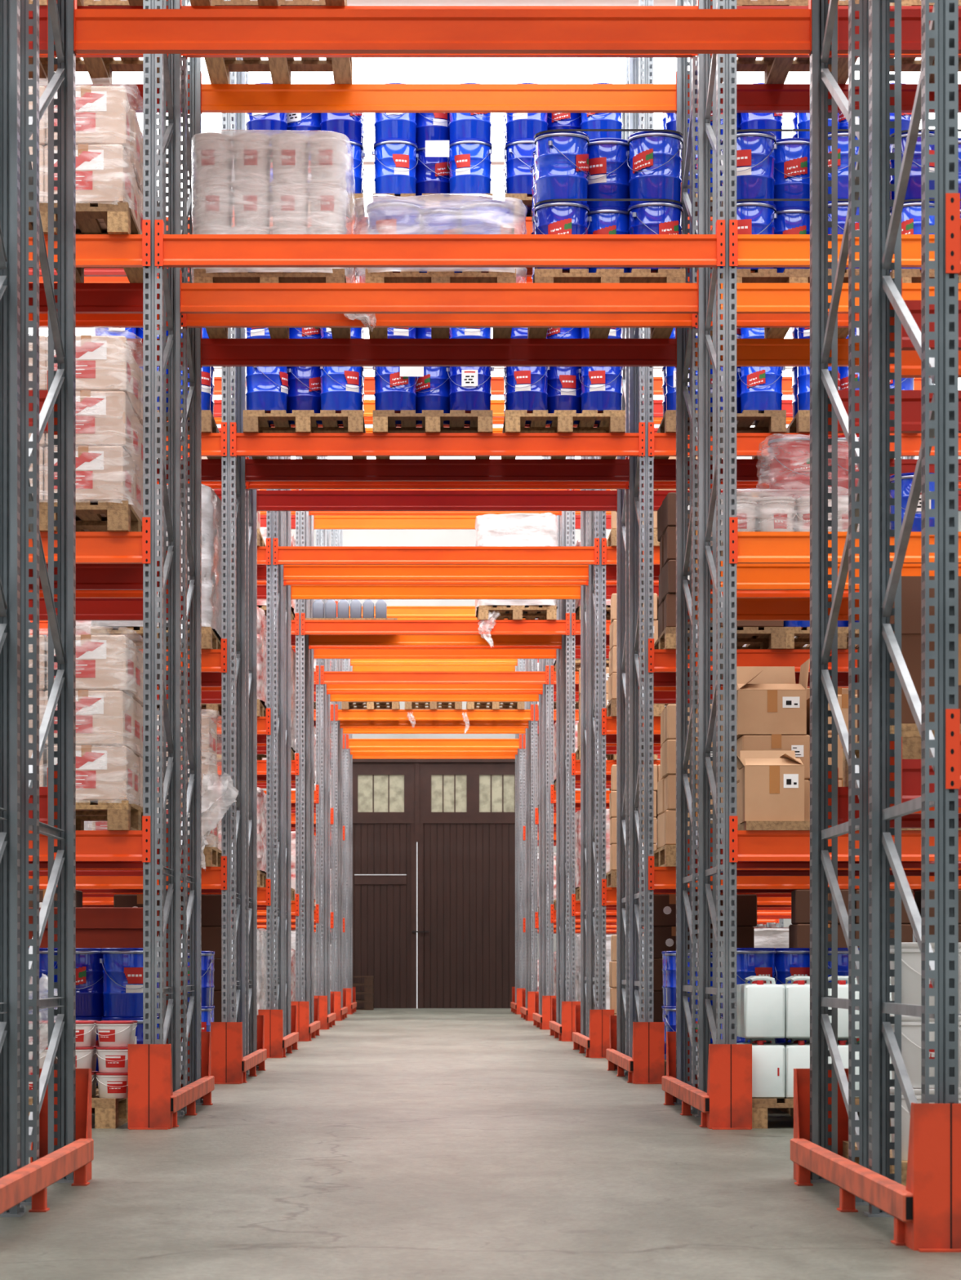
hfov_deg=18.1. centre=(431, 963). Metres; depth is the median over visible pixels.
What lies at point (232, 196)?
plastic tub
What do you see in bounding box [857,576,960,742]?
carton
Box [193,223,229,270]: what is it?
plastic tub
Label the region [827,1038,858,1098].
jerrycan
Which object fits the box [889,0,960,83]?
pallet
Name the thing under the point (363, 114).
pail
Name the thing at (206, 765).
carton
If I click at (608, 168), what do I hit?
pail
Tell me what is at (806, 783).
carton
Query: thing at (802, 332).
pail
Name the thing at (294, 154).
plastic tub
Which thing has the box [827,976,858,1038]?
jerrycan
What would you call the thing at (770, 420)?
pallet
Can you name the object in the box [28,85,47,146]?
carton
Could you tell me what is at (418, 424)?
pail
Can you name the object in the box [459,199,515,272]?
sack
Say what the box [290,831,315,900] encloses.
load
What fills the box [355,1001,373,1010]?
pallet
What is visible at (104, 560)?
rack
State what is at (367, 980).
pallet
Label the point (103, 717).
carton
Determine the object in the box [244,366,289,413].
barrel
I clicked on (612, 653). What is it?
carton
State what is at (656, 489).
carton
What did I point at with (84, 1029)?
plastic tub
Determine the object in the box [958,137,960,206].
pail
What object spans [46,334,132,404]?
carton
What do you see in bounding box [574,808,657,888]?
load
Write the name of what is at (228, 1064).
guard
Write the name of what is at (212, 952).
pail
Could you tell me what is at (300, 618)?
board
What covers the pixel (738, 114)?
pail
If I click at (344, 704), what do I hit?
pallet
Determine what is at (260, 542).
pallet
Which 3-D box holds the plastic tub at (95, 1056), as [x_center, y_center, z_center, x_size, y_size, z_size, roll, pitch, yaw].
[-1.737,0.470,14.948,0.184,0.122,0.187,0,0,14]
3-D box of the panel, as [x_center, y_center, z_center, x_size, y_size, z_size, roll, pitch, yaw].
[-1.870,0.240,17.262,0.900,1.120,0.035,0,0,0]
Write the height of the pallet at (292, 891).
0.144 m
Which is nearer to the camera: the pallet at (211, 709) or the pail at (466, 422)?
the pail at (466, 422)
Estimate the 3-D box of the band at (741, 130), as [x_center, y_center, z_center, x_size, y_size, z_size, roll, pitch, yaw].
[1.950,-4.425,16.520,0.800,0.012,0.940,0,0,0]
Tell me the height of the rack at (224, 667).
7.300 m
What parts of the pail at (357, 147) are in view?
lid, wire handle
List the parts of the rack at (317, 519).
upright post, upright post, upright post, upright post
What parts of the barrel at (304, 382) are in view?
wire handle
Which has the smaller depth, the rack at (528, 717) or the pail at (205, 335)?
the pail at (205, 335)
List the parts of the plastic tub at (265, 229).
lid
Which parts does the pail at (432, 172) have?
wire handle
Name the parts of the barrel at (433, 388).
wire handle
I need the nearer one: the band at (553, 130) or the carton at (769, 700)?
the carton at (769, 700)
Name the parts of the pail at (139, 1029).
lid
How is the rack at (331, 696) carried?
on the floor
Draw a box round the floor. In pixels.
[0,1008,960,1279]
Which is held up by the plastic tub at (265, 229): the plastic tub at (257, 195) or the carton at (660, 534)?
the plastic tub at (257, 195)
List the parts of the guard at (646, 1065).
guard rail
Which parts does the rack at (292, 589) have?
upright post, upright post, upright post, upright post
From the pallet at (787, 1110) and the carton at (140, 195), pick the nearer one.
the carton at (140, 195)
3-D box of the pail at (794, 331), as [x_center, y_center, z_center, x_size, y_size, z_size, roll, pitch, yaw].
[2.600,-4.245,20.602,0.293,0.369,0.293,0,0,-35]
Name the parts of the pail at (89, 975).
lid, wire handle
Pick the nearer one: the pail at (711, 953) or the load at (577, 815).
the pail at (711, 953)
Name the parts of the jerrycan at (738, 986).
handle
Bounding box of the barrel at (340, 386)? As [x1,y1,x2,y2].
[320,366,364,413]
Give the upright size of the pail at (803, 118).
0.369 m
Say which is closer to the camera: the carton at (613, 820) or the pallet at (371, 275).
the pallet at (371, 275)
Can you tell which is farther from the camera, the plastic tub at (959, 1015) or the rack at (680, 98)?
the rack at (680, 98)
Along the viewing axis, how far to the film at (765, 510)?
16.04 m
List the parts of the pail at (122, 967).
wire handle, lid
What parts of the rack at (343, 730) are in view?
upright post, upright post, upright post, upright post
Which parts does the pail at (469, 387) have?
wire handle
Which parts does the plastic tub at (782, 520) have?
lid, handle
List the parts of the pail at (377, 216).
wire handle, lid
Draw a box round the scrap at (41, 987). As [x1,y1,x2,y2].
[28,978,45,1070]
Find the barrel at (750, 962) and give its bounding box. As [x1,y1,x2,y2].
[721,947,777,984]
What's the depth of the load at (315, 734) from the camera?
42.14 m
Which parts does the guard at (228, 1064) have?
guard rail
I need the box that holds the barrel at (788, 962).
[774,947,809,984]
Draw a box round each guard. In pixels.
[0,1068,93,1214]
[128,1031,214,1129]
[210,1015,266,1084]
[257,1004,298,1057]
[290,998,319,1041]
[313,993,335,1029]
[330,990,347,1021]
[342,986,356,1014]
[510,986,525,1014]
[520,990,538,1021]
[532,993,555,1029]
[549,998,580,1041]
[572,1004,613,1057]
[605,1015,664,1084]
[662,1031,751,1129]
[790,1068,960,1252]
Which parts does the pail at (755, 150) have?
lid, wire handle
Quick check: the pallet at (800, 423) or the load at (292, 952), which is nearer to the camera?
the pallet at (800, 423)
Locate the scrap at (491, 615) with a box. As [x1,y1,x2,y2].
[477,613,493,644]
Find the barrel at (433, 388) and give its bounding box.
[415,366,449,421]
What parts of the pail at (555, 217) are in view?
wire handle, lid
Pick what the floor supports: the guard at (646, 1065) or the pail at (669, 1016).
the guard at (646, 1065)
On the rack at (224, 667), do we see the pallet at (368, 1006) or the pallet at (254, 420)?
the pallet at (254, 420)
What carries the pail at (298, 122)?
on the pail
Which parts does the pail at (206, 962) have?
wire handle, lid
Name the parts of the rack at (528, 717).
upright post, upright post, upright post, upright post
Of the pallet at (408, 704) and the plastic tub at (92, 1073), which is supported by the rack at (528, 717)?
the pallet at (408, 704)
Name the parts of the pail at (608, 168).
wire handle, lid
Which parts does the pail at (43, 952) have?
lid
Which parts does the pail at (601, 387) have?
wire handle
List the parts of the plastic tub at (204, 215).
lid, handle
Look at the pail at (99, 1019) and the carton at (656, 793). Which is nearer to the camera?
the pail at (99, 1019)
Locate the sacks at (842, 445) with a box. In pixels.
[827,434,858,497]
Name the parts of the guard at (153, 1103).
guard rail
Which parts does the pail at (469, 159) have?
wire handle, lid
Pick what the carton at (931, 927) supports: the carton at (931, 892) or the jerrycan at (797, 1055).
the carton at (931, 892)
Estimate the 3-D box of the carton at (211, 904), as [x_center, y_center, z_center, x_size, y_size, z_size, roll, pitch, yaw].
[-1.677,-0.379,21.754,0.385,0.230,0.387,0,0,-2]
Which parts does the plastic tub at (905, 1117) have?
lid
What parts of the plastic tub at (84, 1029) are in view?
lid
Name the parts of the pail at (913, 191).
lid, wire handle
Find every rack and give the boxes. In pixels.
[0,0,960,1217]
[20,0,960,1205]
[28,0,960,1077]
[28,0,960,1114]
[28,0,960,1117]
[28,57,960,1075]
[28,333,791,1001]
[82,376,934,1037]
[167,417,903,1053]
[217,511,791,1037]
[257,456,765,1015]
[257,456,783,995]
[257,528,643,991]
[265,528,616,1008]
[313,599,643,988]
[332,599,660,1003]
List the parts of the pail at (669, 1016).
wire handle, lid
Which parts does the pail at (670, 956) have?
lid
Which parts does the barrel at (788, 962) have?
lid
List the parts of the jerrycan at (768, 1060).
handle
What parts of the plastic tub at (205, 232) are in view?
lid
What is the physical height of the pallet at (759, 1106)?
0.144 m
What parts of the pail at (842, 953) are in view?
lid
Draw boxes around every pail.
[28,947,57,1017]
[39,1017,56,1020]
[75,947,103,1017]
[75,1016,103,1085]
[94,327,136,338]
[98,947,142,1017]
[101,1017,159,1044]
[136,327,168,338]
[138,366,168,421]
[156,965,159,1016]
[156,1016,159,1039]
[181,326,208,338]
[181,366,213,409]
[187,366,214,422]
[187,951,213,1006]
[187,1006,212,1031]
[209,1005,214,1022]
[210,951,214,1005]
[244,83,288,133]
[244,327,271,338]
[267,420,288,425]
[269,141,273,191]
[270,205,272,214]
[287,112,320,134]
[288,327,320,338]
[288,420,323,426]
[306,153,311,191]
[320,83,364,142]
[320,327,361,338]
[337,366,364,425]
[337,375,364,426]
[345,138,364,193]
[361,115,363,152]
[361,156,364,193]
[362,112,364,152]
[362,166,364,201]
[365,199,422,272]
[372,137,418,196]
[373,83,417,142]
[373,366,417,413]
[387,327,416,338]
[395,420,416,425]
[415,112,449,146]
[415,145,449,208]
[415,420,449,426]
[416,327,431,338]
[419,206,462,272]
[445,366,493,413]
[447,137,492,195]
[448,83,493,142]
[448,327,490,338]
[448,420,470,425]
[502,112,505,165]
[502,165,529,216]
[502,375,529,426]
[503,366,550,413]
[504,112,506,154]
[504,154,531,214]
[504,367,530,425]
[505,83,548,142]
[505,138,535,196]
[510,327,550,338]
[530,164,534,231]
[531,200,591,272]
[531,231,533,283]
[533,131,591,204]
[533,150,536,216]
[533,222,536,271]
[545,420,578,426]
[547,112,580,129]
[547,327,580,338]
[547,366,581,421]
[578,366,624,413]
[578,420,599,425]
[580,83,622,139]
[580,327,622,338]
[587,137,629,208]
[587,206,629,272]
[626,131,683,204]
[627,200,683,272]
[661,366,688,422]
[661,951,666,1005]
[661,1005,666,1060]
[662,112,666,128]
[663,366,697,409]
[663,1006,697,1044]
[664,951,697,1006]
[665,112,697,138]
[669,326,697,338]
[687,138,697,193]
[710,112,740,144]
[710,148,712,192]
[710,366,740,413]
[710,952,712,1005]
[720,131,777,203]
[720,972,722,1016]
[720,1017,777,1043]
[736,200,777,272]
[736,327,740,338]
[736,420,757,425]
[737,366,785,413]
[739,83,784,139]
[740,327,764,338]
[773,137,809,208]
[773,206,809,272]
[774,1038,806,1043]
[782,620,809,630]
[791,112,797,137]
[791,327,797,367]
[791,366,797,418]
[795,327,809,338]
[796,112,839,138]
[796,366,841,411]
[827,131,858,198]
[827,200,858,270]
[827,947,858,984]
[837,620,848,626]
[839,112,848,128]
[839,366,858,390]
[845,327,858,338]
[889,83,911,134]
[889,131,934,199]
[889,200,934,272]
[889,377,914,390]
[889,472,934,531]
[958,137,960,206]
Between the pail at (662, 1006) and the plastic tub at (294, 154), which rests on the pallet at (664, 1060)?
the pail at (662, 1006)
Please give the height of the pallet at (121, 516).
0.144 m
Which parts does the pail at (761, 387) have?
wire handle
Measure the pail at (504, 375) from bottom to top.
0.369 m
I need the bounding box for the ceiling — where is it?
[93,0,960,458]
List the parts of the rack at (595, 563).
upright post, upright post, upright post, upright post, upright post, upright post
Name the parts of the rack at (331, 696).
upright post, upright post, upright post, upright post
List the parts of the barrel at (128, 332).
wire handle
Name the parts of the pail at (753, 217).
lid, wire handle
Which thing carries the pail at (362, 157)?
on the pallet at (358, 197)
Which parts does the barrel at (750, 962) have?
lid, wire handle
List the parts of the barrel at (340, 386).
wire handle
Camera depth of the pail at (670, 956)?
20.21 m
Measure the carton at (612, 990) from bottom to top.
0.225 m
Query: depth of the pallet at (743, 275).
16.05 m
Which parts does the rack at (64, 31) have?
plate, upright post, upright post, plate, plate, upright post, upright post, plate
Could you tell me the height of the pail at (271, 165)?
0.369 m
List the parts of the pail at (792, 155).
wire handle, lid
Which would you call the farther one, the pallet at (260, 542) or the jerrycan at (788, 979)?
the pallet at (260, 542)
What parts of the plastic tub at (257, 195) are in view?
lid, handle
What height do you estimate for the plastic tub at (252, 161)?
0.238 m
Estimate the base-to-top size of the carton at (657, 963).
0.230 m
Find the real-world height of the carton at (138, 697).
0.268 m
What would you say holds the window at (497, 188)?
attached to the ceiling
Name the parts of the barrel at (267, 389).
wire handle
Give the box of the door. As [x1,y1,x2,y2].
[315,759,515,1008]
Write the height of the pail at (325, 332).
0.369 m
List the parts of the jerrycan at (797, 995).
handle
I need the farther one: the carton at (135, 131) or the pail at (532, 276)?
the pail at (532, 276)
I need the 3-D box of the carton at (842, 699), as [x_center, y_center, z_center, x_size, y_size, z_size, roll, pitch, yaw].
[2.070,-1.243,15.260,0.340,0.200,0.382,0,0,0]
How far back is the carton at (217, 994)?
21.56 m
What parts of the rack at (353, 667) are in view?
upright post, upright post, upright post, upright post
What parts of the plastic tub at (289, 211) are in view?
lid, handle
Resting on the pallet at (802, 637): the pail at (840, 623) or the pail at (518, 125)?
the pail at (840, 623)
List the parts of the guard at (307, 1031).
guard rail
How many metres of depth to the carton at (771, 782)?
14.71 m
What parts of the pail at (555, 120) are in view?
wire handle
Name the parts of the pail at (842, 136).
lid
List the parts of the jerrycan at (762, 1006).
handle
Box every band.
[529,128,683,173]
[529,198,683,234]
[710,128,848,173]
[711,198,858,230]
[889,128,960,137]
[903,198,960,201]
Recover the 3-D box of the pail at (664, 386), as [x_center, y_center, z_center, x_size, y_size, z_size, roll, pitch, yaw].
[1.715,-3.874,20.602,0.293,0.369,0.293,0,0,-6]
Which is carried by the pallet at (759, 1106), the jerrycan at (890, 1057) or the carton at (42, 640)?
the jerrycan at (890, 1057)
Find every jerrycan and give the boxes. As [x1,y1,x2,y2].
[736,975,770,1036]
[736,1038,776,1044]
[740,976,785,1038]
[749,1038,785,1098]
[776,1038,809,1044]
[781,975,809,984]
[782,976,809,1038]
[782,1038,809,1098]
[827,975,848,983]
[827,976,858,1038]
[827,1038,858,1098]
[889,977,893,1014]
[889,1057,893,1087]
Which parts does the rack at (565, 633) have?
upright post, upright post, upright post, upright post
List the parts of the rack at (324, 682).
upright post, upright post, upright post, upright post, upright post, upright post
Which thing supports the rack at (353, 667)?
on the floor
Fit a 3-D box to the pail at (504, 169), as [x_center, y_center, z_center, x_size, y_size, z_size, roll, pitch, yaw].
[0.643,-5.319,20.902,0.293,0.369,0.293,0,0,-10]
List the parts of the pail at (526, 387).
wire handle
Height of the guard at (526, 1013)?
0.410 m
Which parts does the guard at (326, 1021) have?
guard rail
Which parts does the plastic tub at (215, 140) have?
handle, lid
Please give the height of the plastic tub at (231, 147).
0.238 m
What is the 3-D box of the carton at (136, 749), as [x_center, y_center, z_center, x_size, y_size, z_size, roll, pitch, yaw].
[-1.674,-1.193,15.251,0.386,0.268,0.388,0,0,1]
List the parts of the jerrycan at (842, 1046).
handle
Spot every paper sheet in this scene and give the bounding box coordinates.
[400,366,423,376]
[425,140,448,156]
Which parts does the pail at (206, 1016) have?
lid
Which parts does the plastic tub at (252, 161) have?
lid, handle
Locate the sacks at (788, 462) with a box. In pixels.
[767,434,809,503]
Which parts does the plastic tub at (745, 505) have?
lid, handle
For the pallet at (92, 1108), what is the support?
on the floor
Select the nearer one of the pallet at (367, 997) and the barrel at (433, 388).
the barrel at (433, 388)
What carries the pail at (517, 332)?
on the pail at (526, 387)
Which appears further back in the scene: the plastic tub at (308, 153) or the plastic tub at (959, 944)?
the plastic tub at (308, 153)
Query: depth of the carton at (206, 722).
20.16 m
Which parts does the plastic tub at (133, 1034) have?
lid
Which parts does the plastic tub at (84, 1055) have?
lid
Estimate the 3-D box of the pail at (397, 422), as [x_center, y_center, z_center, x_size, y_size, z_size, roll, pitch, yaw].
[-0.240,-3.874,20.602,0.293,0.369,0.293,0,0,-30]
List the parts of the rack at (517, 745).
upright post, upright post, upright post, upright post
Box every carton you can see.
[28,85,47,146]
[28,144,44,202]
[28,335,47,390]
[28,433,47,448]
[28,445,44,500]
[28,635,48,691]
[28,690,47,748]
[28,746,46,786]
[28,889,82,907]
[44,445,133,507]
[44,689,133,750]
[45,390,132,457]
[46,84,129,158]
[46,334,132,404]
[46,634,135,696]
[46,745,133,804]
[75,168,137,232]
[75,460,142,521]
[92,821,106,830]
[113,893,159,907]
[129,109,140,185]
[131,355,139,418]
[131,408,139,467]
[131,647,142,703]
[132,698,141,755]
[133,753,138,805]
[137,131,142,195]
[137,187,142,234]
[137,706,142,758]
[137,756,142,808]
[138,368,142,426]
[139,422,142,472]
[140,653,142,706]
[156,715,212,761]
[156,757,212,804]
[156,801,213,846]
[181,894,221,926]
[187,926,221,959]
[211,721,217,764]
[211,762,217,807]
[213,806,217,848]
[213,959,221,991]
[213,991,221,1022]
[257,511,260,530]
[577,720,580,747]
[578,667,608,696]
[578,693,608,721]
[608,646,643,676]
[608,672,616,702]
[608,791,656,819]
[608,961,643,987]
[609,619,657,650]
[609,817,656,844]
[609,844,656,871]
[609,987,643,1014]
[610,593,657,623]
[610,764,657,791]
[610,934,643,961]
[611,511,657,528]
[642,893,697,926]
[653,926,697,959]
[653,959,662,991]
[653,991,663,1022]
[655,792,657,819]
[656,488,689,490]
[656,764,660,792]
[657,504,663,542]
[657,595,658,620]
[657,600,663,637]
[657,777,665,815]
[657,813,662,848]
[658,568,663,606]
[659,534,663,573]
[660,710,663,746]
[660,746,663,780]
[662,492,722,533]
[662,559,697,599]
[662,739,712,777]
[662,809,712,846]
[663,526,712,565]
[663,593,722,630]
[663,704,711,742]
[663,774,712,811]
[668,456,697,458]
[710,894,756,926]
[710,926,754,947]
[720,694,722,730]
[720,735,722,772]
[720,777,722,813]
[731,747,804,823]
[736,492,768,503]
[736,620,783,630]
[736,658,809,739]
[736,734,809,783]
[736,779,809,824]
[788,924,847,947]
[791,889,848,924]
[806,687,857,699]
[806,693,857,735]
[808,734,857,780]
[838,779,842,786]
[854,889,913,924]
[854,924,912,947]
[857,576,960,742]
[914,889,960,924]
[915,924,960,942]
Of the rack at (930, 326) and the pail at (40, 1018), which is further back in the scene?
the pail at (40, 1018)
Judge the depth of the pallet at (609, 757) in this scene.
31.61 m
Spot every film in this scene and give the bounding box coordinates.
[191,129,355,283]
[353,193,527,282]
[711,486,848,542]
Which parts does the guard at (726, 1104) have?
guard rail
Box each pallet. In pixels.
[28,0,168,84]
[28,202,142,283]
[28,500,142,531]
[28,1088,128,1128]
[75,800,142,830]
[76,0,142,5]
[90,626,221,648]
[91,1085,97,1112]
[156,409,221,458]
[167,698,266,716]
[190,0,345,5]
[194,268,350,338]
[201,844,221,866]
[204,0,352,84]
[217,747,294,759]
[243,409,366,458]
[257,528,266,546]
[257,605,294,619]
[257,870,266,887]
[270,193,364,217]
[290,887,294,901]
[341,701,399,709]
[352,976,373,984]
[352,984,373,993]
[355,992,373,1001]
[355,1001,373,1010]
[364,268,515,338]
[373,193,493,208]
[373,409,493,458]
[404,701,462,709]
[466,701,524,709]
[476,605,556,619]
[501,409,625,458]
[504,193,532,217]
[527,268,685,338]
[537,701,578,709]
[553,899,555,910]
[554,658,608,671]
[574,746,657,759]
[574,886,580,901]
[575,605,610,619]
[605,698,675,716]
[605,870,616,887]
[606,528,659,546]
[653,409,786,458]
[653,626,786,648]
[653,844,675,866]
[664,1059,666,1075]
[687,193,712,217]
[710,0,858,84]
[710,268,858,338]
[751,1097,890,1128]
[774,1107,790,1114]
[779,626,858,648]
[785,409,893,458]
[842,724,960,786]
[842,1141,907,1186]
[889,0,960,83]
[889,268,960,283]
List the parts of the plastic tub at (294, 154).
lid, handle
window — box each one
[28,327,791,338]
[56,55,960,129]
[156,167,504,217]
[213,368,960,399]
[290,456,918,458]
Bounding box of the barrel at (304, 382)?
[287,366,320,421]
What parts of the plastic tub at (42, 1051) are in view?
lid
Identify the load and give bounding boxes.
[44,143,133,222]
[75,620,159,706]
[84,821,92,830]
[91,484,221,642]
[204,606,266,709]
[216,786,266,874]
[257,527,295,617]
[257,928,266,1015]
[262,725,315,783]
[290,645,295,752]
[290,733,315,790]
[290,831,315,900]
[290,929,315,995]
[290,948,295,1001]
[313,658,315,703]
[315,945,333,990]
[475,512,558,618]
[537,736,580,806]
[537,856,555,907]
[537,959,538,991]
[551,951,555,995]
[553,658,608,666]
[553,720,606,783]
[574,537,610,614]
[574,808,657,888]
[574,933,643,1009]
[720,456,768,490]
[753,926,788,947]
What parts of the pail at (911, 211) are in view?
lid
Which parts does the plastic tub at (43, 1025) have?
lid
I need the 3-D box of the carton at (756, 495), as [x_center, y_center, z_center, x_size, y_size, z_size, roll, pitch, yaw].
[2.159,-3.032,20.354,0.385,0.225,0.387,0,0,0]
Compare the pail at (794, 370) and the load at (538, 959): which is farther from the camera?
the load at (538, 959)
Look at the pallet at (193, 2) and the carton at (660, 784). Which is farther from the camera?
the carton at (660, 784)
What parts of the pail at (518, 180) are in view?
wire handle, lid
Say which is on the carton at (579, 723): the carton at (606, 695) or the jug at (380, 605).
the carton at (606, 695)
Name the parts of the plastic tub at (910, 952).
lid, handle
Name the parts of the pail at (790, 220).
lid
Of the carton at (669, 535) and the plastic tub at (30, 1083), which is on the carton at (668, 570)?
the carton at (669, 535)
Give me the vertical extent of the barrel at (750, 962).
0.369 m
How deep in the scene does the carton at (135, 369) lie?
15.26 m
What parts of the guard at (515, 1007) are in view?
guard rail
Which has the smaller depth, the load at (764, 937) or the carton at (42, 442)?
the carton at (42, 442)
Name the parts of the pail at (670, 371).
wire handle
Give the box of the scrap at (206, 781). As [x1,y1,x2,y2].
[187,775,232,871]
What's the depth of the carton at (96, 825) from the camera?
20.17 m
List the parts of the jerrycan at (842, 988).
handle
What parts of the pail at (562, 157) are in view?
lid, wire handle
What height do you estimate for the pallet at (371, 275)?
0.144 m
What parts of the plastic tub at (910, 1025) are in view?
lid, handle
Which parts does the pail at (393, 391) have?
wire handle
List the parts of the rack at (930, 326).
upright post, plate, plate, upright post, upright post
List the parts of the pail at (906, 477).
lid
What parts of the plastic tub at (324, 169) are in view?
handle, lid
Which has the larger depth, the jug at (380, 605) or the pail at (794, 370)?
the jug at (380, 605)
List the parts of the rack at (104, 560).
upright post, upright post, plate, upright post, upright post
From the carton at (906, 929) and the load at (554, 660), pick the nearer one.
the carton at (906, 929)
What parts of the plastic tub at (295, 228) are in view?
lid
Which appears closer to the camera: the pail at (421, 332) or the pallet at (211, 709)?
the pail at (421, 332)
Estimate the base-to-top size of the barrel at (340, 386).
0.369 m
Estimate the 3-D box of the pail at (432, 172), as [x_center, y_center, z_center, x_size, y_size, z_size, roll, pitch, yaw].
[0.012,-5.319,20.452,0.301,0.369,0.300,0,0,17]
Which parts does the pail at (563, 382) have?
wire handle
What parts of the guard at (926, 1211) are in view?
guard rail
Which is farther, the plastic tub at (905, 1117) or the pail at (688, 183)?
the pail at (688, 183)
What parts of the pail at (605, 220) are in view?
lid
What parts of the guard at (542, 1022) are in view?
guard rail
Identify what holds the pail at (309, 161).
on the pallet at (358, 197)
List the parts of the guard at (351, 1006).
guard rail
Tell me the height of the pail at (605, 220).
0.369 m
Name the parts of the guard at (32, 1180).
guard rail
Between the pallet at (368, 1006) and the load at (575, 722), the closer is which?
the load at (575, 722)
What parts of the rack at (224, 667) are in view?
upright post, upright post, upright post, upright post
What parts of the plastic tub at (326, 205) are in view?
lid, handle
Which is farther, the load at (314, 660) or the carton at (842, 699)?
the load at (314, 660)
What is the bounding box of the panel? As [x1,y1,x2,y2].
[28,907,182,1088]
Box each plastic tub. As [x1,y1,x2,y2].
[28,1021,55,1047]
[28,1047,48,1072]
[28,1072,32,1098]
[56,1046,94,1068]
[75,1020,97,1045]
[75,1021,94,1047]
[90,1045,98,1071]
[91,1071,98,1096]
[91,1072,94,1092]
[102,1020,137,1044]
[193,132,231,180]
[193,177,231,226]
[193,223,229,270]
[228,145,233,182]
[228,193,233,227]
[231,132,270,180]
[231,177,270,226]
[232,223,270,272]
[266,145,271,182]
[266,191,271,226]
[270,132,308,180]
[270,177,308,226]
[270,223,308,272]
[305,145,310,182]
[305,191,310,226]
[308,132,346,180]
[308,177,346,226]
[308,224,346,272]
[343,146,347,181]
[343,191,347,226]
[720,496,757,542]
[755,504,759,531]
[757,496,795,531]
[793,503,798,531]
[795,496,831,531]
[837,496,858,531]
[889,942,934,1014]
[889,1014,934,1088]
[889,1087,934,1160]
[958,942,960,1014]
[958,1014,960,1087]
[958,1087,960,1103]
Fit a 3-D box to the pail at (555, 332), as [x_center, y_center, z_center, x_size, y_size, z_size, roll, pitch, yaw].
[0.893,-4.245,20.455,0.315,0.369,0.293,0,0,28]
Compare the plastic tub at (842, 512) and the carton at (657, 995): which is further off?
the carton at (657, 995)
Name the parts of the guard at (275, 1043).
guard rail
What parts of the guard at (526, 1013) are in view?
guard rail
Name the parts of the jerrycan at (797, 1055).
handle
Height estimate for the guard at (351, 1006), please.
0.410 m
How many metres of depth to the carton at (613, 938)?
25.66 m
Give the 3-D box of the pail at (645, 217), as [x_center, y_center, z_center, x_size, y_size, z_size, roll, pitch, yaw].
[1.202,-3.874,16.199,0.301,0.369,0.300,0,0,20]
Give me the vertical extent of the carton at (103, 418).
0.268 m
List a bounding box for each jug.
[312,599,324,617]
[324,599,336,617]
[337,599,349,617]
[350,599,361,617]
[362,599,373,617]
[375,599,386,617]
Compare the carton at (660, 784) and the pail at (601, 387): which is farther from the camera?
the carton at (660, 784)
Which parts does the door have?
wicket door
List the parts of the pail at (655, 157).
wire handle, lid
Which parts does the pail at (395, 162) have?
wire handle, lid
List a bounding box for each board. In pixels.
[300,617,397,620]
[737,821,960,830]
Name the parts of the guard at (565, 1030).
guard rail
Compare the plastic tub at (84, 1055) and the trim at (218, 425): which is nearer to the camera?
the plastic tub at (84, 1055)
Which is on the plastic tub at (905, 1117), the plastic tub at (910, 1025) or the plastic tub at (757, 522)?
the plastic tub at (910, 1025)
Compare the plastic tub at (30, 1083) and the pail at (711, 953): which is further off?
the pail at (711, 953)
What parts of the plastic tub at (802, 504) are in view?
lid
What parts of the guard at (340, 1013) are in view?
guard rail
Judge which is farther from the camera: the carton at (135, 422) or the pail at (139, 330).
the pail at (139, 330)
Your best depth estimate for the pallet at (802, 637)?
20.15 m
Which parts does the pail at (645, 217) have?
lid, wire handle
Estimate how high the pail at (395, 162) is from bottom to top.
0.369 m
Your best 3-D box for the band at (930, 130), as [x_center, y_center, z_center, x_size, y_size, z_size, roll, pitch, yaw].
[2.850,-4.425,16.520,0.800,0.012,0.940,0,0,0]
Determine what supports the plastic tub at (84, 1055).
on the plastic tub at (92, 1073)
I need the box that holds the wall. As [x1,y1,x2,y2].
[262,488,960,959]
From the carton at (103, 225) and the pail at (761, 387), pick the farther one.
the pail at (761, 387)
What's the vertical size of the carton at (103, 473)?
0.268 m
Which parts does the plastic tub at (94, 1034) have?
lid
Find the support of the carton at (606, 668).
on the carton at (606, 695)
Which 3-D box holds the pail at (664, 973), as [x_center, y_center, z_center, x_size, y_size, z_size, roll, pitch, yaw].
[1.715,0.102,20.602,0.293,0.369,0.293,0,0,40]
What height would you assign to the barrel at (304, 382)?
0.369 m
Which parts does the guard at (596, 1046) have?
guard rail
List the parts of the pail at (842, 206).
lid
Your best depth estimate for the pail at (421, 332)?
20.33 m
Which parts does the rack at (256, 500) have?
upright post, upright post, upright post, upright post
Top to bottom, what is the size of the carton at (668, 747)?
0.235 m
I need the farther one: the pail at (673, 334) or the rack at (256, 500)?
the rack at (256, 500)
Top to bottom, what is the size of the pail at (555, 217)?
0.369 m
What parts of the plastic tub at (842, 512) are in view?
lid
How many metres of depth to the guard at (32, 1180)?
10.47 m
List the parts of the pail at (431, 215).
lid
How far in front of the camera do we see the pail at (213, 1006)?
20.56 m
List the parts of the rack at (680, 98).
upright post, upright post, upright post, plate, upright post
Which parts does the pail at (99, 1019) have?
lid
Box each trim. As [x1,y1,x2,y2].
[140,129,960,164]
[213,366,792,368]
[216,424,788,427]
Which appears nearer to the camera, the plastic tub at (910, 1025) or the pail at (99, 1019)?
the plastic tub at (910, 1025)

